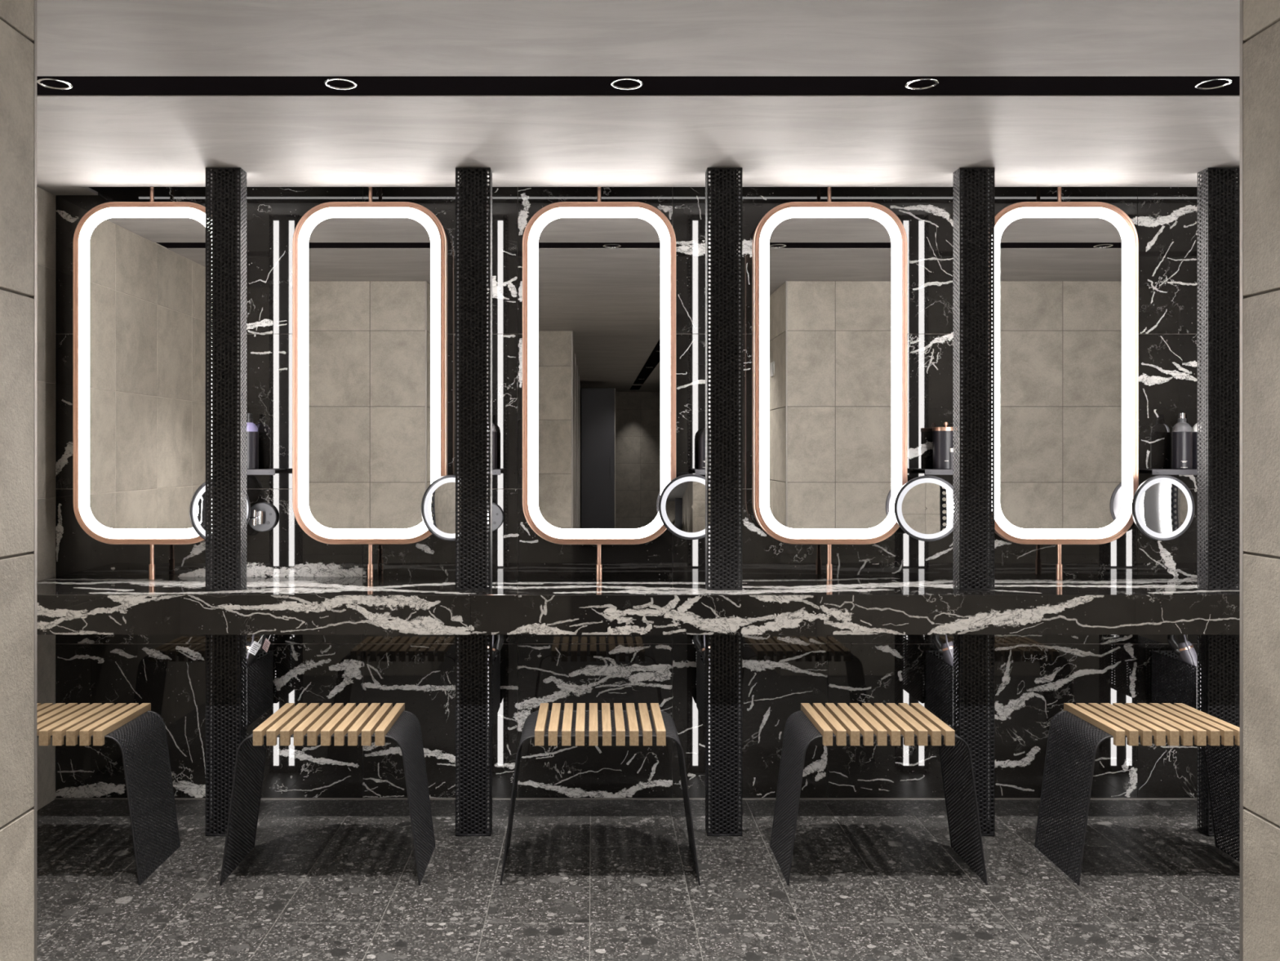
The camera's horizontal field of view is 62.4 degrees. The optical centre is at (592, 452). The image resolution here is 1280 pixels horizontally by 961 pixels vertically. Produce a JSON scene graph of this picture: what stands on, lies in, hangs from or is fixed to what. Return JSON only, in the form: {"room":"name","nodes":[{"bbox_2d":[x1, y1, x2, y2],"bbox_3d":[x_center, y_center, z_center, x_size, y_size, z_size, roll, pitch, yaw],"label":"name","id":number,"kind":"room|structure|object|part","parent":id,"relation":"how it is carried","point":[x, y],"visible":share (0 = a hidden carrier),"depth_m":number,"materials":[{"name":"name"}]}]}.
{"room":"changing room","nodes":[
{"label":"changing room","id":0,"kind":"room"},
{"bbox_2d":[0,0,34,960],"bbox_3d":[-1.555,0.176,0.540,1.141,2.388,2.660,0,0,0],"label":"wall","id":1,"kind":"structure","parent":0,"point":[16,16],"depth_m":1.80,"materials":[{"name":"tile"}]},
{"bbox_2d":[31,0,36,960],"bbox_3d":[-0.989,0.176,1.866,0.010,2.388,0.010,0,0,0],"label":"trim","id":2,"kind":"structure","parent":1,"relation":"attached to","point":[34,807],"depth_m":1.86,"materials":[{"name":"metal"}]},
{"bbox_2d":[36,186,56,810],"bbox_3d":[-2.175,-0.005,3.024,0.100,2.750,2.508,0,0,0],"label":"wall","id":3,"kind":"structure","parent":0,"point":[46,201],"depth_m":4.10,"materials":[{"name":"stone"}]},
{"bbox_2d":[36,0,1239,195],"bbox_3d":[0.738,-1.204,-2.661,5.925,0.372,13.878,0,0,0],"label":"ceiling","id":4,"kind":"structure","parent":0,"point":[84,141],"depth_m":3.02,"materials":[{"name":"paint"}]},
{"bbox_2d":[36,75,1239,94],"bbox_3d":[0.738,-1.034,2.937,5.725,0.027,0.159,0,0,0],"label":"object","id":5,"kind":"structure","parent":4,"relation":"attached to","point":[82,85],"depth_m":2.94,"materials":[{"name":"black metal"}]},
{"bbox_2d":[36,77,72,89],"bbox_3d":[-1.488,-1.036,2.922,0.088,0.036,0.088,0,0,0],"label":"recessed light","id":6,"kind":"object","parent":5,"relation":"in","point":[38,81],"visible":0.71,"depth_m":2.91,"materials":[{"name":"silver metal"}]},
{"bbox_2d":[324,77,356,89],"bbox_3d":[-0.698,-1.036,2.922,0.088,0.036,0.088,0,0,0],"label":"recessed light","id":7,"kind":"object","parent":5,"relation":"in","point":[336,78],"visible":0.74,"depth_m":2.91,"materials":[{"name":"silver metal"}]},
{"bbox_2d":[611,77,643,89],"bbox_3d":[0.095,-1.036,2.922,0.088,0.036,0.088,0,0,0],"label":"recessed light","id":8,"kind":"object","parent":5,"relation":"in","point":[627,78],"visible":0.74,"depth_m":2.91,"materials":[{"name":"silver metal"}]},
{"bbox_2d":[905,77,938,89],"bbox_3d":[0.911,-1.036,2.922,0.088,0.036,0.088,0,0,0],"label":"recessed light","id":9,"kind":"object","parent":5,"relation":"in","point":[926,78],"visible":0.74,"depth_m":2.91,"materials":[{"name":"silver metal"}]},
{"bbox_2d":[1195,77,1231,89],"bbox_3d":[1.718,-1.036,2.922,0.088,0.036,0.088,0,0,0],"label":"recessed light","id":10,"kind":"object","parent":5,"relation":"in","point":[1229,80],"visible":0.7,"depth_m":2.92,"materials":[{"name":"silver metal"}]},
{"bbox_2d":[36,799,1239,960],"bbox_3d":[0.738,1.410,-2.661,5.925,0.080,13.878,0,0,0],"label":"floor","id":11,"kind":"structure","parent":0,"point":[321,879],"depth_m":3.33,"materials":[{"name":"stone"}]},
{"bbox_2d":[36,702,180,884],"bbox_3d":[-1.751,1.123,3.509,0.635,0.495,0.368,0,0,0],"label":"stool","id":12,"kind":"object","parent":11,"relation":"on","point":[58,721],"visible":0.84,"depth_m":3.49,"materials":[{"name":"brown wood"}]},
{"bbox_2d":[205,167,246,835],"bbox_3d":[-1.320,0.176,3.807,0.125,2.387,0.070,0,0,0],"label":"column","id":13,"kind":"structure","parent":11,"relation":"on","point":[225,286],"depth_m":3.77,"materials":[{"name":"black"}]},
{"bbox_2d":[243,650,272,726],"bbox_3d":[-1.320,0.888,3.999,0.128,0.220,0.306,0,0,0],"label":"holder","id":14,"kind":"object","parent":13,"relation":"attached to","point":[256,683],"visible":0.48,"depth_m":3.99,"materials":[{"name":"black metal"}]},
{"bbox_2d":[243,634,267,672],"bbox_3d":[-1.295,0.790,3.959,0.140,0.236,0.063,0,0,-37],"label":"hair dryer","id":15,"kind":"object","parent":14,"relation":"in","point":[251,658],"visible":0.24,"depth_m":3.95,"materials":[{"name":"black plastic"}]},
{"bbox_3d":[-1.255,0.721,3.974,0.047,0.108,0.031,17,-14,0],"label":"handle","id":16,"kind":"part","parent":15,"relation":"part of","materials":[{"name":"black plastic"}]},
{"bbox_2d":[219,702,435,884],"bbox_3d":[-0.863,1.123,3.509,0.635,0.495,0.368,0,0,0],"label":"stool","id":17,"kind":"object","parent":11,"relation":"on","point":[313,721],"visible":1,"depth_m":3.46,"materials":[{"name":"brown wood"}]},
{"bbox_2d":[455,167,492,835],"bbox_3d":[-0.427,0.176,3.807,0.125,2.387,0.070,0,0,0],"label":"column","id":18,"kind":"structure","parent":11,"relation":"on","point":[471,183],"depth_m":3.77,"materials":[{"name":"black metal"}]},
{"bbox_2d":[487,651,500,726],"bbox_3d":[-0.427,0.888,3.999,0.128,0.220,0.306,0,0,0],"label":"holder","id":19,"kind":"object","parent":18,"relation":"attached to","point":[496,664],"visible":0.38,"depth_m":3.97,"materials":[{"name":"black metal"}]},
{"bbox_2d":[487,634,504,671],"bbox_3d":[-0.402,0.790,3.959,0.140,0.236,0.063,0,0,-37],"label":"hair dryer","id":20,"kind":"object","parent":19,"relation":"in","point":[496,648],"visible":0.23,"depth_m":3.96,"materials":[{"name":"black plastic"}]},
{"bbox_3d":[-0.363,0.721,3.974,0.047,0.108,0.031,17,-14,0],"label":"handle","id":21,"kind":"part","parent":20,"relation":"part of","materials":[{"name":"black plastic"}]},
{"bbox_2d":[500,702,700,884],"bbox_3d":[0.024,1.123,3.509,0.635,0.495,0.368,0,0,0],"label":"stool","id":22,"kind":"object","parent":11,"relation":"on","point":[580,723],"visible":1,"depth_m":3.44,"materials":[{"name":"brown wood"}]},
{"bbox_2d":[705,167,742,835],"bbox_3d":[0.472,0.176,3.807,0.125,2.387,0.070,0,0,0],"label":"column","id":23,"kind":"structure","parent":11,"relation":"on","point":[724,207],"depth_m":3.77,"materials":[{"name":"black metal"}]},
{"bbox_2d":[696,651,739,726],"bbox_3d":[0.472,0.888,3.999,0.128,0.220,0.306,0,0,0],"label":"holder","id":24,"kind":"object","parent":23,"relation":"attached to","point":[700,668],"visible":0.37,"depth_m":3.96,"materials":[{"name":"black metal"}]},
{"bbox_2d":[693,634,710,676],"bbox_3d":[0.447,0.790,3.959,0.141,0.236,0.063,0,0,36],"label":"hair dryer","id":25,"kind":"object","parent":24,"relation":"in","point":[700,647],"visible":0.27,"depth_m":3.96,"materials":[{"name":"black plastic"}]},
{"bbox_3d":[0.407,0.721,3.974,0.047,0.108,0.031,-17,-14,0],"label":"handle","id":26,"kind":"part","parent":25,"relation":"part of","materials":[{"name":"black plastic"}]},
{"bbox_2d":[769,702,987,884],"bbox_3d":[0.934,1.123,3.509,0.635,0.495,0.368,0,0,0],"label":"stool","id":27,"kind":"object","parent":11,"relation":"on","point":[867,721],"visible":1,"depth_m":3.46,"materials":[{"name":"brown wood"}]},
{"bbox_2d":[953,167,995,835],"bbox_3d":[1.373,0.176,3.807,0.125,2.387,0.070,0,0,0],"label":"column","id":28,"kind":"structure","parent":11,"relation":"on","point":[973,717],"depth_m":3.77,"materials":[{"name":"black metal"}]},
{"bbox_2d":[925,650,954,726],"bbox_3d":[1.373,0.888,3.999,0.128,0.220,0.306,0,0,0],"label":"holder","id":29,"kind":"object","parent":28,"relation":"attached to","point":[940,694],"visible":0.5,"depth_m":3.99,"materials":[{"name":"black metal"}]},
{"bbox_2d":[932,634,954,675],"bbox_3d":[1.348,0.790,3.959,0.141,0.236,0.063,0,0,36],"label":"hair dryer","id":30,"kind":"object","parent":29,"relation":"in","point":[940,648],"visible":0.44,"depth_m":3.95,"materials":[{"name":"grey plastic"}]},
{"bbox_3d":[1.309,0.721,3.974,0.047,0.108,0.031,-17,-14,0],"label":"handle","id":31,"kind":"part","parent":30,"relation":"part of","materials":[{"name":"black plastic"}]},
{"bbox_2d":[1034,702,1239,884],"bbox_3d":[1.854,1.123,3.509,0.635,0.495,0.368,0,0,0],"label":"stool","id":32,"kind":"object","parent":11,"relation":"on","point":[1118,721],"visible":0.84,"depth_m":3.51,"materials":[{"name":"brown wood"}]},
{"bbox_2d":[1197,167,1239,835],"bbox_3d":[2.261,0.176,3.807,0.125,2.387,0.070,0,0,0],"label":"column","id":33,"kind":"structure","parent":11,"relation":"on","point":[1220,190],"depth_m":3.77,"materials":[{"name":"black metal"}]},
{"bbox_2d":[1151,650,1200,711],"bbox_3d":[2.261,0.888,3.999,0.128,0.220,0.306,0,0,0],"label":"holder","id":34,"kind":"object","parent":33,"relation":"attached to","point":[1167,666],"visible":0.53,"depth_m":4.02,"materials":[{"name":"black metal"}]},
{"bbox_2d":[1167,634,1200,687],"bbox_3d":[2.236,0.790,3.959,0.141,0.236,0.063,0,0,36],"label":"hair dryer","id":35,"kind":"object","parent":34,"relation":"in","point":[1180,649],"visible":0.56,"depth_m":3.95,"materials":[{"name":"grey plastic"}]},
{"bbox_3d":[2.196,0.721,3.974,0.047,0.108,0.031,-17,-14,0],"label":"handle","id":36,"kind":"part","parent":35,"relation":"part of","materials":[{"name":"black plastic"}]},
{"bbox_2d":[55,186,1239,797],"bbox_3d":[0.738,0.020,4.228,5.925,2.800,0.100,0,0,0],"label":"wall","id":37,"kind":"structure","parent":0,"point":[1035,674],"depth_m":4.18,"materials":[{"name":"stone"}]},
{"bbox_2d":[189,478,278,541],"bbox_3d":[-1.396,0.218,4.066,0.096,0.249,0.368,0,0,42],"label":"vanity mirror","id":38,"kind":"object","parent":37,"relation":"attached to","point":[262,516],"visible":0.4,"depth_m":4.08,"materials":[{"name":"grey metal"}]},
{"bbox_2d":[196,486,212,530],"bbox_3d":[-1.407,0.218,3.996,0.005,0.195,0.195,0,0,41],"label":"mirror glass","id":39,"kind":"object","parent":38,"relation":"attached to","point":[201,491],"depth_m":3.93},
{"bbox_3d":[-1.302,0.254,4.168,0.116,0.116,0.019,0,0,0],"label":"wall plate","id":40,"kind":"part","parent":38,"relation":"part of","materials":[{"name":"grey metal"}]},
{"bbox_2d":[246,468,285,475],"bbox_3d":[-1.317,0.074,4.106,0.206,0.021,0.142,0,0,0],"label":"wall shelf","id":41,"kind":"object","parent":37,"relation":"attached to","point":[259,471],"visible":0.55,"depth_m":4.04,"materials":[{"name":"metal"}]},
{"bbox_2d":[246,413,258,469],"bbox_3d":[-1.334,-0.045,4.100,0.071,0.217,0.071,0,0,0],"label":"pump bottle","id":42,"kind":"object","parent":41,"relation":"on","point":[252,433],"visible":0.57,"depth_m":4.08,"materials":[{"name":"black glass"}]},
{"bbox_3d":[-1.317,0.066,4.109,0.206,0.004,0.137,0,0,0],"label":"shelf plate","id":43,"kind":"part","parent":41,"relation":"part of","materials":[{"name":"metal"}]},
{"bbox_2d":[421,475,503,540],"bbox_3d":[-0.493,0.209,4.052,0.108,0.249,0.370,0,0,37],"label":"vanity mirror","id":44,"kind":"object","parent":37,"relation":"attached to","point":[438,500],"visible":0.56,"depth_m":3.98,"materials":[{"name":"grey metal"}]},
{"bbox_2d":[428,482,455,533],"bbox_3d":[-0.531,0.209,3.995,0.195,0.195,0.005,0,-1,-32],"label":"mirror glass","id":45,"kind":"object","parent":44,"relation":"attached to","point":[442,504],"depth_m":3.98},
{"bbox_3d":[-0.409,0.254,4.168,0.116,0.116,0.019,0,0,0],"label":"wall plate","id":46,"kind":"part","parent":44,"relation":"part of","materials":[{"name":"grey metal"}]},
{"bbox_2d":[487,468,503,475],"bbox_3d":[-0.426,0.074,4.106,0.149,0.021,0.142,0,0,0],"label":"wall shelf","id":47,"kind":"object","parent":37,"relation":"attached to","point":[495,472],"visible":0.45,"depth_m":4.04,"materials":[{"name":"metal"}]},
{"bbox_2d":[487,413,497,469],"bbox_3d":[-0.405,-0.045,4.100,0.068,0.217,0.068,0,0,0],"label":"pump bottle","id":48,"kind":"object","parent":47,"relation":"on","point":[494,428],"visible":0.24,"depth_m":4.08,"materials":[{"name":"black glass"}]},
{"bbox_2d":[54,797,1199,799],"bbox_3d":[0.738,1.367,4.174,5.725,0.005,0.008,0,0,0],"label":"baseboard","id":49,"kind":"structure","parent":37,"relation":"attached to","point":[55,797],"depth_m":4.17,"materials":[{"name":"metal"}]},
{"bbox_2d":[36,576,1239,634],"bbox_3d":[0.738,0.560,3.914,5.723,0.138,0.528,0,0,0],"label":"countertop","id":50,"kind":"structure","parent":37,"relation":"attached to","point":[65,605],"depth_m":3.65,"materials":[{"name":"black stone"}]},
{"bbox_2d":[72,186,212,579],"bbox_3d":[-1.703,-0.400,4.079,0.592,1.780,0.039,0,0,0],"label":"wall mirror","id":51,"kind":"object","parent":50,"relation":"on","point":[139,268],"visible":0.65,"depth_m":4.07,"materials":[{"name":"orange metal"}]},
{"bbox_2d":[88,217,205,528],"bbox_3d":[-1.703,-0.306,4.067,0.471,1.198,0.001,0,0,0],"label":"mirror glass","id":52,"kind":"object","parent":51,"relation":"attached to","point":[147,276],"depth_m":4.07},
{"bbox_2d":[246,634,254,662],"bbox_3d":[-1.280,0.739,3.941,0.038,0.224,0.087,0,0,-5],"label":"power cord","id":53,"kind":"object","parent":50,"relation":"hanging from","point":[253,635],"visible":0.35,"depth_m":3.92,"materials":[{"name":"grey plastic"}]},
{"bbox_2d":[248,634,263,654],"bbox_3d":[-1.236,0.699,3.900,0.073,0.098,0.003,0,0,-13],"label":"paper tag","id":54,"kind":"object","parent":53,"relation":"hanging from","point":[254,648],"visible":0.91,"depth_m":3.90,"materials":[{"name":"white paper"}]},
{"bbox_2d":[262,634,271,652],"bbox_3d":[-1.207,0.695,3.930,0.069,0.100,0.003,0,0,32],"label":"paper tag","id":55,"kind":"object","parent":53,"relation":"hanging from","point":[266,644],"visible":0.88,"depth_m":3.94,"materials":[{"name":"pink paper"}]},
{"bbox_2d":[292,186,447,579],"bbox_3d":[-0.859,-0.400,4.079,0.592,1.780,0.039,0,0,0],"label":"wall mirror","id":56,"kind":"object","parent":50,"relation":"on","point":[370,277],"visible":0.91,"depth_m":4.07,"materials":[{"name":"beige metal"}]},
{"bbox_2d":[308,217,431,528],"bbox_3d":[-0.859,-0.306,4.067,0.471,1.198,0.001,0,0,0],"label":"mirror glass","id":57,"kind":"object","parent":56,"relation":"attached to","point":[370,278],"depth_m":4.07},
{"bbox_2d":[487,634,493,667],"bbox_3d":[-0.387,0.739,3.941,0.038,0.224,0.087,0,0,-5],"label":"power cord","id":58,"kind":"object","parent":50,"relation":"hanging from","point":[492,634],"visible":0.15,"depth_m":3.92,"materials":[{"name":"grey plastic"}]},
{"bbox_2d":[522,186,675,579],"bbox_3d":[0.025,-0.400,4.079,0.592,1.780,0.039,0,0,0],"label":"wall mirror","id":59,"kind":"object","parent":50,"relation":"on","point":[599,277],"visible":0.88,"depth_m":4.07,"materials":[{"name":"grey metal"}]},
{"bbox_2d":[537,217,660,528],"bbox_3d":[0.025,-0.306,4.067,0.471,1.198,0.001,0,0,0],"label":"mirror glass","id":60,"kind":"object","parent":59,"relation":"attached to","point":[599,278],"depth_m":4.07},
{"bbox_2d":[702,634,710,664],"bbox_3d":[0.432,0.739,3.941,0.038,0.224,0.087,0,0,5],"label":"power cord","id":61,"kind":"object","parent":50,"relation":"hanging from","point":[704,635],"visible":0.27,"depth_m":3.92,"materials":[{"name":"grey plastic"}]},
{"bbox_2d":[751,186,907,579],"bbox_3d":[0.915,-0.400,4.079,0.592,1.780,0.039,0,0,0],"label":"wall mirror","id":62,"kind":"object","parent":50,"relation":"on","point":[829,279],"visible":0.93,"depth_m":4.07,"materials":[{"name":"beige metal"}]},
{"bbox_2d":[768,217,891,528],"bbox_3d":[0.915,-0.306,4.067,0.471,1.198,0.001,0,0,0],"label":"mirror glass","id":63,"kind":"object","parent":62,"relation":"attached to","point":[830,278],"depth_m":4.07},
{"bbox_2d":[945,634,953,664],"bbox_3d":[1.333,0.739,3.941,0.038,0.224,0.087,0,0,5],"label":"power cord","id":64,"kind":"object","parent":50,"relation":"hanging from","point":[946,638],"visible":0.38,"depth_m":3.91,"materials":[{"name":"grey plastic"}]},
{"bbox_2d":[987,186,1138,579],"bbox_3d":[1.804,-0.400,4.079,0.592,1.780,0.039,0,0,0],"label":"wall mirror","id":65,"kind":"object","parent":50,"relation":"on","point":[1067,273],"visible":0.81,"depth_m":4.07,"materials":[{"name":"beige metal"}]},
{"bbox_2d":[1000,217,1122,528],"bbox_3d":[1.804,-0.306,4.067,0.471,1.198,0.001,0,0,0],"label":"mirror glass","id":66,"kind":"object","parent":65,"relation":"attached to","point":[1061,278],"depth_m":4.07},
{"bbox_2d":[1182,634,1197,680],"bbox_3d":[2.221,0.739,3.941,0.038,0.224,0.087,0,0,5],"label":"power cord","id":67,"kind":"object","parent":50,"relation":"hanging from","point":[1184,635],"visible":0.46,"depth_m":3.91,"materials":[{"name":"grey plastic"}]},
{"bbox_2d":[657,473,710,539],"bbox_3d":[0.399,0.205,4.077,0.299,0.249,0.201,0,0,0],"label":"vanity mirror","id":68,"kind":"object","parent":37,"relation":"attached to","point":[682,502],"visible":0.7,"depth_m":4.00,"materials":[{"name":"grey metal"}]},
{"bbox_2d":[665,480,710,532],"bbox_3d":[0.373,0.205,3.994,0.195,0.195,0.005,0,0,6],"label":"mirror glass","id":69,"kind":"object","parent":68,"relation":"attached to","point":[685,500],"depth_m":4.00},
{"bbox_2d":[691,468,710,475],"bbox_3d":[0.476,0.074,4.106,0.168,0.021,0.142,0,0,0],"label":"wall shelf","id":70,"kind":"object","parent":37,"relation":"attached to","point":[700,472],"visible":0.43,"depth_m":4.04,"materials":[{"name":"metal"}]},
{"bbox_2d":[698,427,710,469],"bbox_3d":[0.445,-0.016,4.100,0.068,0.159,0.068,0,0,0],"label":"bottle","id":71,"kind":"object","parent":70,"relation":"on","point":[702,433],"visible":0.39,"depth_m":4.07,"materials":[{"name":"black plastic"}]},
{"bbox_2d":[893,475,954,541],"bbox_3d":[1.297,0.211,4.075,0.305,0.249,0.203,0,0,0],"label":"vanity mirror","id":72,"kind":"object","parent":37,"relation":"attached to","point":[923,507],"visible":0.85,"depth_m":4.00,"materials":[{"name":"grey metal"}]},
{"bbox_2d":[902,482,954,533],"bbox_3d":[1.268,0.211,3.994,0.195,0.195,0.005,0,-1,7],"label":"mirror glass","id":73,"kind":"object","parent":72,"relation":"attached to","point":[927,508],"depth_m":3.99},
{"bbox_2d":[914,468,954,475],"bbox_3d":[1.371,0.074,4.106,0.199,0.021,0.142,0,0,0],"label":"wall shelf","id":74,"kind":"object","parent":37,"relation":"attached to","point":[927,471],"visible":0.53,"depth_m":4.04,"materials":[{"name":"metal"}]},
{"bbox_3d":[1.371,0.066,4.109,0.199,0.004,0.137,0,0,0],"label":"shelf plate","id":75,"kind":"part","parent":74,"relation":"part of","materials":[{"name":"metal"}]},
{"bbox_2d":[932,422,953,469],"bbox_3d":[1.373,-0.028,4.105,0.101,0.183,0.101,0,0,0],"label":"canister","id":76,"kind":"object","parent":74,"relation":"on","point":[943,437],"visible":0.8,"depth_m":4.07,"materials":[{"name":"black metal"}]},
{"bbox_3d":[1.373,-0.092,4.105,0.101,0.016,0.101,0,0,0],"label":"lid","id":77,"kind":"part","parent":76,"relation":"part of","materials":[{"name":"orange metal"}]},
{"bbox_2d":[949,448,953,469],"bbox_3d":[1.383,0.023,4.053,0.024,0.081,0.024,0,0,0],"label":"bottle","id":78,"kind":"object","parent":74,"relation":"on","point":[951,450],"visible":0.6,"depth_m":4.04,"materials":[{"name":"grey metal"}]},
{"bbox_2d":[1131,475,1195,540],"bbox_3d":[2.186,0.209,4.077,0.303,0.249,0.201,0,0,0],"label":"vanity mirror","id":79,"kind":"object","parent":37,"relation":"attached to","point":[1162,506],"visible":1,"depth_m":3.99,"materials":[{"name":"grey metal"}]},
{"bbox_2d":[1139,482,1187,533],"bbox_3d":[2.159,0.209,3.994,0.195,0.195,0.005,0,0,-6],"label":"mirror glass","id":80,"kind":"object","parent":79,"relation":"attached to","point":[1163,506],"depth_m":3.99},
{"bbox_2d":[1138,468,1200,475],"bbox_3d":[2.250,0.074,4.106,0.220,0.021,0.142,0,0,0],"label":"wall shelf","id":81,"kind":"object","parent":37,"relation":"attached to","point":[1154,471],"visible":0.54,"depth_m":4.04,"materials":[{"name":"metal"}]},
{"bbox_3d":[2.250,0.066,4.109,0.220,0.004,0.137,0,0,0],"label":"shelf plate","id":82,"kind":"part","parent":81,"relation":"part of","materials":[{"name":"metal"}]},
{"bbox_2d":[1171,413,1192,469],"bbox_3d":[2.289,-0.045,4.100,0.071,0.217,0.071,0,0,0],"label":"pump bottle","id":83,"kind":"object","parent":81,"relation":"on","point":[1182,433],"visible":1,"depth_m":4.07,"materials":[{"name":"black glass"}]},
{"bbox_2d":[1191,413,1200,469],"bbox_3d":[2.374,-0.045,4.115,0.071,0.217,0.071,0,0,0],"label":"pump bottle","id":84,"kind":"object","parent":81,"relation":"on","point":[1194,429],"visible":0.16,"depth_m":4.10,"materials":[{"name":"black plastic"}]},
{"bbox_2d":[1243,0,1279,960],"bbox_3d":[2.373,0.176,-3.815,2.454,2.388,11.370,0,0,0],"label":"wall","id":85,"kind":"structure","parent":0,"point":[1261,18],"depth_m":1.81,"materials":[{"name":"tile"}]},
{"bbox_2d":[1240,0,1245,960],"bbox_3d":[1.151,0.176,1.866,0.010,2.388,0.010,0,0,0],"label":"trim","id":86,"kind":"structure","parent":85,"relation":"attached to","point":[1242,42],"depth_m":1.86,"materials":[{"name":"metal"}]}
]}

